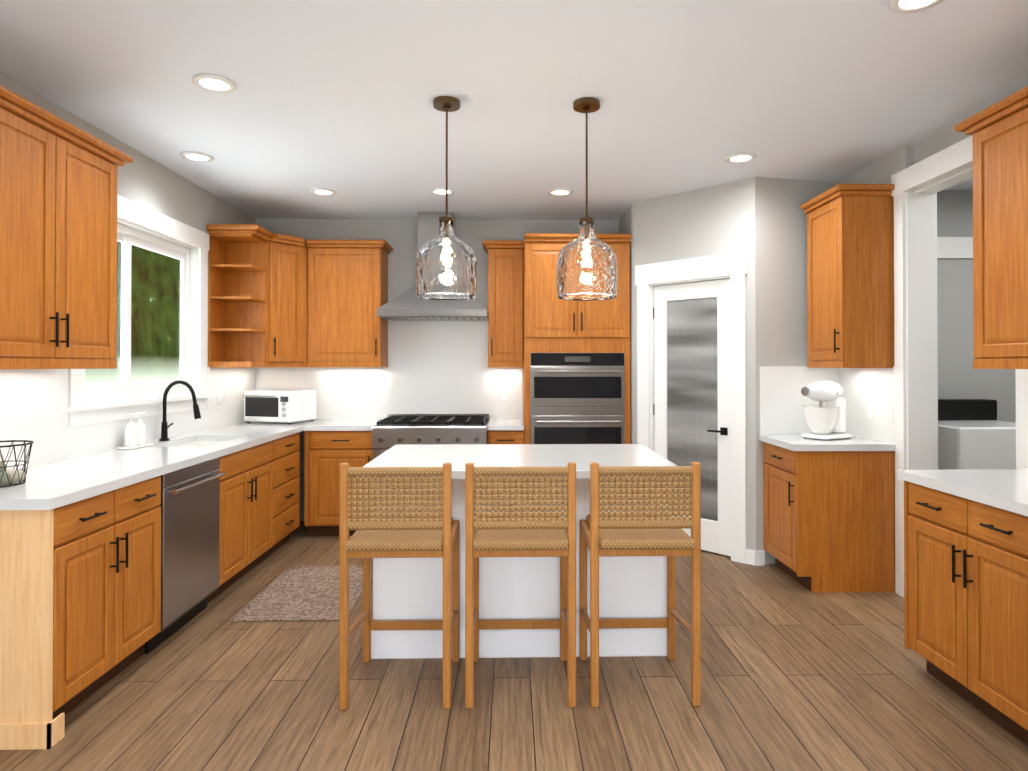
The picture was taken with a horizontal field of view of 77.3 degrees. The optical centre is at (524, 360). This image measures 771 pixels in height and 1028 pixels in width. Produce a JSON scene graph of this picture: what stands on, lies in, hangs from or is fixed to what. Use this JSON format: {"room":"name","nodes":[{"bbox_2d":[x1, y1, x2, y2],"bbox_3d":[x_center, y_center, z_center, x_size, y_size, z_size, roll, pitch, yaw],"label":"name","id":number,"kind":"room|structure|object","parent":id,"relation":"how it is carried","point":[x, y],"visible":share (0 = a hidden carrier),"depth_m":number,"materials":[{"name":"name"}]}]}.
{"room":"kitchen","nodes":[
{"label":"kitchen","id":0,"kind":"room"},
{"bbox_2d":[0,72,254,365],"bbox_3d":[-2.410,0.046,1.620,0.120,2.730,8.360,0,0,-1],"label":"wall","id":1,"kind":"structure","parent":0,"point":[146,181],"depth_m":4.20,"materials":[{"name":"grey paint"}]},
{"bbox_2d":[0,85,133,368],"bbox_3d":[-2.183,-0.507,2.799,0.378,1.085,0.980,0,0,-1],"label":"upper cabinet","id":2,"kind":"object","parent":1,"relation":"attached to","point":[58,242],"visible":1,"depth_m":2.79,"materials":[{"name":"brown wood"}]},
{"bbox_2d":[0,366,255,469],"bbox_3d":[-2.393,0.275,4.074,0.010,0.480,3.448,0,0,-1],"label":"backsplash","id":3,"kind":"structure","parent":1,"relation":"attached to","point":[34,405],"depth_m":3.31,"materials":[{"name":"white tile"}]},
{"bbox_2d":[68,194,210,426],"bbox_3d":[-2.438,-0.307,4.103,0.165,1.315,1.530,0,0,-1],"label":"sliding window","id":4,"kind":"structure","parent":1,"relation":"in","point":[127,238],"depth_m":4.19,"materials":[{"name":"white"}]},
{"bbox_2d":[217,389,221,403],"bbox_3d":[-2.404,0.277,5.060,0.008,0.116,0.072,0,0,-1],"label":"electrical outlet","id":5,"kind":"object","parent":1,"relation":"attached to","point":[219,396],"visible":1,"depth_m":5.05,"materials":[{"name":"white plastic"}]},
{"bbox_2d":[206,224,307,367],"bbox_3d":[-2.141,-0.488,5.335,0.565,1.085,0.948,0,0,-1],"label":"upper cabinet","id":6,"kind":"object","parent":1,"relation":"attached to","point":[257,293],"visible":0.92,"depth_m":5.18,"materials":[{"name":"brown wood"}]},
{"bbox_2d":[255,219,618,520],"bbox_3d":[0.978,0.079,5.931,7.070,2.730,0.120,0,0,-1],"label":"wall","id":7,"kind":"structure","parent":0,"point":[400,236],"depth_m":5.84,"materials":[{"name":"grey paint"}]},
{"bbox_2d":[296,386,303,389],"bbox_3d":[-2.025,0.283,5.791,0.072,0.116,0.008,0,0,-1],"label":"electrical outlet","id":8,"kind":"object","parent":7,"relation":"attached to","point":[299,387],"visible":0.35,"depth_m":5.79,"materials":[{"name":"white plastic"}]},
{"bbox_2d":[307,244,389,363],"bbox_3d":[-1.549,-0.490,5.657,0.626,1.005,0.328,0,0,-1],"label":"upper cabinet","id":9,"kind":"object","parent":7,"relation":"attached to","point":[347,326],"depth_m":5.50,"materials":[{"name":"brown wood"}]},
{"bbox_2d":[256,320,522,418],"bbox_3d":[-1.221,0.035,5.819,2.402,0.985,0.010,0,0,-1],"label":"backsplash","id":10,"kind":"structure","parent":7,"relation":"attached to","point":[437,367],"depth_m":5.82,"materials":[{"name":"white tile"}]},
{"bbox_2d":[377,212,487,320],"bbox_3d":[-0.776,-0.824,5.590,0.911,0.925,0.498,0,0,-1],"label":"range hood","id":11,"kind":"object","parent":7,"relation":"attached to","point":[409,305],"visible":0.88,"depth_m":5.39,"materials":[{"name":"silver metal"}]},
{"bbox_2d":[499,388,506,400],"bbox_3d":[-0.196,0.303,5.828,0.072,0.116,0.008,0,0,-1],"label":"electrical outlet","id":12,"kind":"object","parent":7,"relation":"attached to","point":[502,394],"visible":1,"depth_m":5.83,"materials":[{"name":"white plastic"}]},
{"bbox_2d":[486,244,522,363],"bbox_3d":[-0.167,-0.490,5.685,0.301,1.005,0.328,0,0,-1],"label":"upper cabinet","id":13,"kind":"object","parent":7,"relation":"attached to","point":[505,261],"depth_m":5.52,"materials":[{"name":"brown wood"}]},
{"bbox_2d":[0,521,1027,770],"bbox_3d":[1.065,1.462,1.681,7.070,0.100,8.600,0,0,-1],"label":"floor","id":14,"kind":"structure","parent":0,"point":[796,675],"depth_m":2.66,"materials":[{"name":"brown wood"}]},
{"bbox_2d":[0,475,167,749],"bbox_3d":[-2.060,0.982,2.731,0.621,0.876,0.762,0,0,-1],"label":"base cabinet","id":15,"kind":"object","parent":14,"relation":"on","point":[114,562],"depth_m":2.50,"materials":[{"name":"brown wood"}]},
{"bbox_2d":[0,419,324,510],"bbox_3d":[-2.079,0.534,4.066,0.638,0.040,3.473,0,0,-1],"label":"countertop","id":16,"kind":"structure","parent":15,"relation":"on","point":[48,486],"depth_m":3.12,"materials":[{"name":"white stone"}]},
{"bbox_2d":[0,440,33,487],"bbox_3d":[-2.135,0.418,2.603,0.232,0.167,0.232,0,0,-1],"label":"wire basket","id":17,"kind":"object","parent":16,"relation":"on","point":[9,475],"visible":1,"depth_m":2.61,"materials":[{"name":"grey metal"}]},
{"bbox_2d":[117,412,152,448],"bbox_3d":[-2.310,0.409,3.810,0.100,0.205,0.200,0,0,-1],"label":"soap dispenser","id":18,"kind":"object","parent":16,"relation":"on","point":[134,435],"visible":1,"depth_m":3.76,"materials":[{"name":"white ceramic"}]},
{"bbox_2d":[159,380,200,440],"bbox_3d":[-2.226,0.320,4.188,0.263,0.389,0.131,0,0,-1],"label":"faucet","id":19,"kind":"object","parent":16,"relation":"on","point":[165,426],"visible":0.98,"depth_m":4.14,"materials":[{"name":"black metal"}]},
{"bbox_2d":[168,439,255,478],"bbox_3d":[-2.086,0.649,4.154,0.394,0.212,0.684,0,0,-1],"label":"sink","id":20,"kind":"object","parent":16,"relation":"in","point":[243,462],"depth_m":4.14,"materials":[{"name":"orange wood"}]},
{"bbox_2d":[244,390,315,423],"bbox_3d":[-2.096,0.389,5.485,0.470,0.270,0.403,0,0,17],"label":"microwave","id":21,"kind":"object","parent":16,"relation":"on","point":[288,406],"visible":1,"depth_m":5.35,"materials":[{"name":"white metal"}]},
{"bbox_2d":[168,455,227,636],"bbox_3d":[-2.074,0.988,3.426,0.621,0.876,0.751,0,0,-1],"label":"dishwasher","id":22,"kind":"object","parent":14,"relation":"on","point":[198,495],"depth_m":3.46,"materials":[{"name":"silver metal"}]},
{"bbox_2d":[228,471,271,586],"bbox_3d":[-2.090,1.111,4.150,0.619,0.640,0.834,0,0,-1],"label":"base cabinet","id":23,"kind":"object","parent":14,"relation":"on","point":[250,495],"depth_m":4.16,"materials":[{"name":"brown wood"}]},
{"bbox_2d":[256,431,300,552],"bbox_3d":[-2.104,0.998,4.838,0.619,0.876,0.675,0,0,-1],"label":"base cabinet","id":24,"kind":"object","parent":14,"relation":"on","point":[281,457],"depth_m":4.80,"materials":[{"name":"brown wood"}]},
{"bbox_2d":[230,566,372,621],"bbox_3d":[-1.308,1.423,3.983,0.620,0.010,0.940,0,0,-1],"label":"rug","id":25,"kind":"object","parent":14,"relation":"on","point":[300,593],"visible":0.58,"depth_m":3.87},
{"bbox_2d":[303,419,381,535],"bbox_3d":[-1.507,0.983,5.484,0.559,0.915,0.654,0,0,-1],"label":"base cabinet","id":26,"kind":"object","parent":14,"relation":"on","point":[331,445],"visible":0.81,"depth_m":5.19,"materials":[{"name":"brown wood"}]},
{"bbox_2d":[339,462,459,709],"bbox_3d":[-0.532,0.920,2.821,0.454,1.000,0.489,0,0,-1],"label":"stool","id":27,"kind":"object","parent":14,"relation":"on","point":[383,531],"visible":1,"depth_m":2.63,"materials":[{"name":"brown wood"}]},
{"bbox_2d":[372,414,488,459],"bbox_3d":[-0.768,0.958,5.441,0.912,0.965,0.715,0,0,-1],"label":"range","id":28,"kind":"object","parent":14,"relation":"on","point":[390,431],"visible":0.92,"depth_m":5.13,"materials":[{"name":"silver metal"}]},
{"bbox_2d":[487,419,523,443],"bbox_3d":[-0.162,0.983,5.512,0.297,0.915,0.654,0,0,-1],"label":"base cabinet","id":29,"kind":"object","parent":14,"relation":"on","point":[505,431],"visible":0.29,"depth_m":5.22,"materials":[{"name":"brown wood"}]},
{"bbox_2d":[371,480,666,658],"bbox_3d":[-0.026,0.985,3.488,1.441,0.880,0.813,0,0,-1],"label":"kitchen island","id":30,"kind":"object","parent":14,"relation":"on","point":[514,588],"depth_m":3.09,"materials":[{"name":"white"}]},
{"bbox_2d":[357,444,684,479],"bbox_3d":[-0.025,0.525,3.429,1.508,0.040,0.986,0,0,-1],"label":"island countertop","id":31,"kind":"structure","parent":30,"relation":"on","point":[434,455],"depth_m":3.39,"materials":[{"name":"white stone"}]},
{"bbox_2d":[465,462,575,708],"bbox_3d":[-0.020,0.921,2.832,0.454,1.000,0.489,0,0,-1],"label":"stool","id":32,"kind":"object","parent":14,"relation":"on","point":[519,533],"visible":1,"depth_m":2.63,"materials":[{"name":"brown wood"}]},
{"bbox_2d":[523,233,631,443],"bbox_3d":[0.428,0.206,5.515,0.874,2.470,0.684,0,0,-1],"label":"tall cabinet","id":33,"kind":"object","parent":14,"relation":"on","point":[576,372],"visible":0.71,"depth_m":5.24,"materials":[{"name":"brown wood"}]},
{"bbox_2d":[579,462,700,706],"bbox_3d":[0.494,0.921,2.842,0.454,1.000,0.489,0,0,-1],"label":"stool","id":34,"kind":"object","parent":14,"relation":"on","point":[604,531],"visible":1,"depth_m":2.65,"materials":[{"name":"brown wood"}]},
{"bbox_2d":[759,434,895,592],"bbox_3d":[1.968,0.974,4.291,0.654,0.915,0.694,0,0,-1],"label":"base cabinet","id":35,"kind":"object","parent":14,"relation":"on","point":[829,516],"visible":1,"depth_m":3.97,"materials":[{"name":"brown wood"}]},
{"bbox_2d":[801,380,851,439],"bbox_3d":[2.000,0.322,4.300,0.372,0.386,0.298,0,0,-1],"label":"stand mixer","id":36,"kind":"object","parent":35,"relation":"on","point":[827,421],"visible":1,"depth_m":4.22,"materials":[{"name":"white metal"}]},
{"bbox_2d":[897,469,1027,744],"bbox_3d":[2.055,0.960,2.461,0.654,0.915,1.070,0,0,-1],"label":"base cabinet","id":37,"kind":"object","parent":14,"relation":"on","point":[966,584],"visible":1,"depth_m":2.56,"materials":[{"name":"brown wood"}]},
{"bbox_2d":[938,399,1015,469],"bbox_3d":[3.123,0.853,4.489,0.660,1.140,0.680,0,0,-1],"label":"washer","id":38,"kind":"object","parent":14,"relation":"on","point":[974,434],"visible":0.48,"depth_m":4.17,"materials":[{"name":"white painted metal"},{"name":"black plastic"}]},
{"bbox_2d":[0,0,1027,219],"bbox_3d":[1.065,-1.368,1.702,7.070,0.100,8.600,0,0,-1],"label":"ceiling","id":39,"kind":"structure","parent":0,"point":[338,96],"depth_m":3.08,"materials":[{"name":"white paint"}]},
{"bbox_2d":[180,151,213,161],"bbox_3d":[-2.080,-1.293,4.075,0.189,0.010,0.189,0,-1,-34],"label":"recessed light","id":40,"kind":"object","parent":39,"relation":"in","point":[189,155],"depth_m":4.07,"materials":[{"name":"white plastic"}]},
{"bbox_2d":[191,74,236,92],"bbox_3d":[-1.458,-1.301,3.020,0.184,0.010,0.193,0,-1,-34],"label":"recessed light","id":41,"kind":"object","parent":39,"relation":"in","point":[214,83],"depth_m":3.02,"materials":[{"name":"white plastic"}]},
{"bbox_2d":[310,188,335,195],"bbox_3d":[-1.537,-1.287,4.899,0.188,0.010,0.190,0,0,-28],"label":"recessed light","id":42,"kind":"object","parent":39,"relation":"in","point":[319,191],"depth_m":4.89,"materials":[{"name":"white plastic"}]},
{"bbox_2d":[430,188,454,194],"bbox_3d":[-0.626,-1.287,4.888,0.188,0.010,0.190,0,0,-28],"label":"recessed light","id":43,"kind":"object","parent":39,"relation":"in","point":[438,191],"depth_m":4.89,"materials":[{"name":"white plastic"}]},
{"bbox_2d":[416,96,476,299],"bbox_3d":[-0.392,-0.811,3.229,0.306,0.986,0.306,0,0,-1],"label":"pendant light","id":44,"kind":"object","parent":39,"relation":"hanging from","point":[446,264],"visible":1,"depth_m":3.12,"materials":[{"name":"clear glass"}]},
{"bbox_2d":[548,188,572,195],"bbox_3d":[0.273,-1.287,4.906,0.188,0.010,0.190,0,0,-28],"label":"recessed light","id":45,"kind":"object","parent":39,"relation":"in","point":[559,191],"depth_m":4.90,"materials":[{"name":"white plastic"}]},
{"bbox_2d":[556,97,616,300],"bbox_3d":[0.313,-0.811,3.243,0.306,0.986,0.306,0,0,-1],"label":"pendant light","id":46,"kind":"object","parent":39,"relation":"hanging from","point":[586,265],"visible":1,"depth_m":3.13,"materials":[{"name":"clear glass"}]},
{"bbox_2d":[725,152,756,162],"bbox_3d":[1.377,-1.293,4.099,0.188,0.010,0.190,0,0,-28],"label":"recessed light","id":47,"kind":"object","parent":39,"relation":"in","point":[737,157],"depth_m":4.09,"materials":[{"name":"white plastic"}]},
{"bbox_2d":[888,0,942,12],"bbox_3d":[1.421,-1.306,2.314,0.193,0.010,0.184,0,-1,-34],"label":"recessed light","id":48,"kind":"object","parent":39,"relation":"in","point":[898,6],"depth_m":2.36,"materials":[{"name":"white plastic"}]},
{"bbox_2d":[619,204,632,443],"bbox_3d":[0.920,0.076,5.566,0.100,2.730,0.603,0,0,-1],"label":"wall","id":49,"kind":"structure","parent":0,"point":[626,223],"depth_m":5.27,"materials":[{"name":"grey paint"}]},
{"bbox_2d":[633,177,755,550],"bbox_3d":[1.289,0.071,4.919,0.100,2.730,1.045,0,-1,-45],"label":"wall","id":50,"kind":"structure","parent":0,"point":[712,220],"depth_m":4.76,"materials":[{"name":"grey paint"}]},
{"bbox_2d":[635,251,747,563],"bbox_3d":[1.274,0.331,4.911,0.128,2.210,0.949,0,-1,-45],"label":"door frame","id":51,"kind":"structure","parent":50,"relation":"attached to","point":[733,267],"depth_m":4.64,"materials":[{"name":"white wood"}]},
{"bbox_2d":[653,279,730,555],"bbox_3d":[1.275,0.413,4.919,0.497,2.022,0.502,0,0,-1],"label":"pantry door","id":52,"kind":"structure","parent":50,"relation":"in","point":[691,409],"depth_m":4.87,"materials":[{"name":"white wood"}]},
{"bbox_2d":[755,177,838,564],"bbox_3d":[1.942,0.069,4.639,0.680,2.730,0.100,0,0,-13],"label":"wall","id":53,"kind":"structure","parent":0,"point":[780,277],"depth_m":4.56,"materials":[{"name":"grey paint"}]},
{"bbox_2d":[746,549,764,565],"bbox_3d":[0.105,1.357,1.002,4.884,0.100,7.040,0,0,-1],"label":"baseboard","id":54,"kind":"structure","parent":53,"relation":"attached to","point":[755,558],"depth_m":4.50,"materials":[{"name":"white"}]},
{"bbox_2d":[839,84,1027,183],"bbox_3d":[2.434,0.047,1.720,0.170,2.730,8.360,0,0,-1],"label":"wall","id":55,"kind":"structure","parent":0,"point":[883,170],"depth_m":3.89,"materials":[{"name":"grey paint"}]},
{"bbox_2d":[760,366,894,443],"bbox_3d":[1.975,0.277,4.308,0.638,0.480,0.697,0,0,-1],"label":"backsplash","id":56,"kind":"structure","parent":55,"relation":"attached to","point":[783,400],"depth_m":4.52,"materials":[{"name":"white tile"}]},
{"bbox_2d":[868,402,873,419],"bbox_3d":[2.281,0.331,4.235,0.008,0.116,0.072,0,0,-1],"label":"electrical outlet","id":57,"kind":"object","parent":56,"relation":"attached to","point":[870,410],"visible":1,"depth_m":4.23,"materials":[{"name":"white plastic"}]},
{"bbox_2d":[800,184,894,367],"bbox_3d":[2.107,-0.522,4.210,0.378,1.135,0.525,0,0,-1],"label":"upper cabinet","id":58,"kind":"object","parent":55,"relation":"attached to","point":[850,275],"visible":0.94,"depth_m":4.00,"materials":[{"name":"brown wood"}]},
{"bbox_2d":[891,135,1027,597],"bbox_3d":[2.396,0.135,3.479,0.215,2.580,1.010,0,0,-1],"label":"door frame","id":59,"kind":"structure","parent":55,"relation":"attached to","point":[919,185],"depth_m":3.87,"materials":[{"name":"white wood"}]},
{"bbox_2d":[966,94,1027,361],"bbox_3d":[2.219,-0.539,2.440,0.328,1.055,1.000,0,0,-1],"label":"upper cabinet","id":60,"kind":"object","parent":55,"relation":"attached to","point":[998,131],"depth_m":2.76,"materials":[{"name":"brown wood"}]},
{"bbox_2d":[937,190,1015,422],"bbox_3d":[3.344,0.071,4.909,1.780,2.730,0.100,0,0,-1],"label":"wall","id":61,"kind":"structure","parent":0,"point":[959,377],"depth_m":4.86,"materials":[{"name":"grey paint"}]},
{"bbox_2d":[937,237,972,258],"bbox_3d":[3.435,0.251,4.847,1.000,2.370,0.025,0,0,-1],"label":"door frame","id":62,"kind":"structure","parent":61,"relation":"attached to","point":[954,247],"depth_m":4.84,"materials":[{"name":"white"}]},
{"label":"outside","id":63,"kind":"structure","parent":0,"visible":0},
{"bbox_2d":[85,241,179,382],"bbox_3d":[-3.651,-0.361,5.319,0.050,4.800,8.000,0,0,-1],"label":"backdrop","id":64,"kind":"structure","parent":63,"point":[157,324],"depth_m":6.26,"materials":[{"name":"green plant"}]}
]}

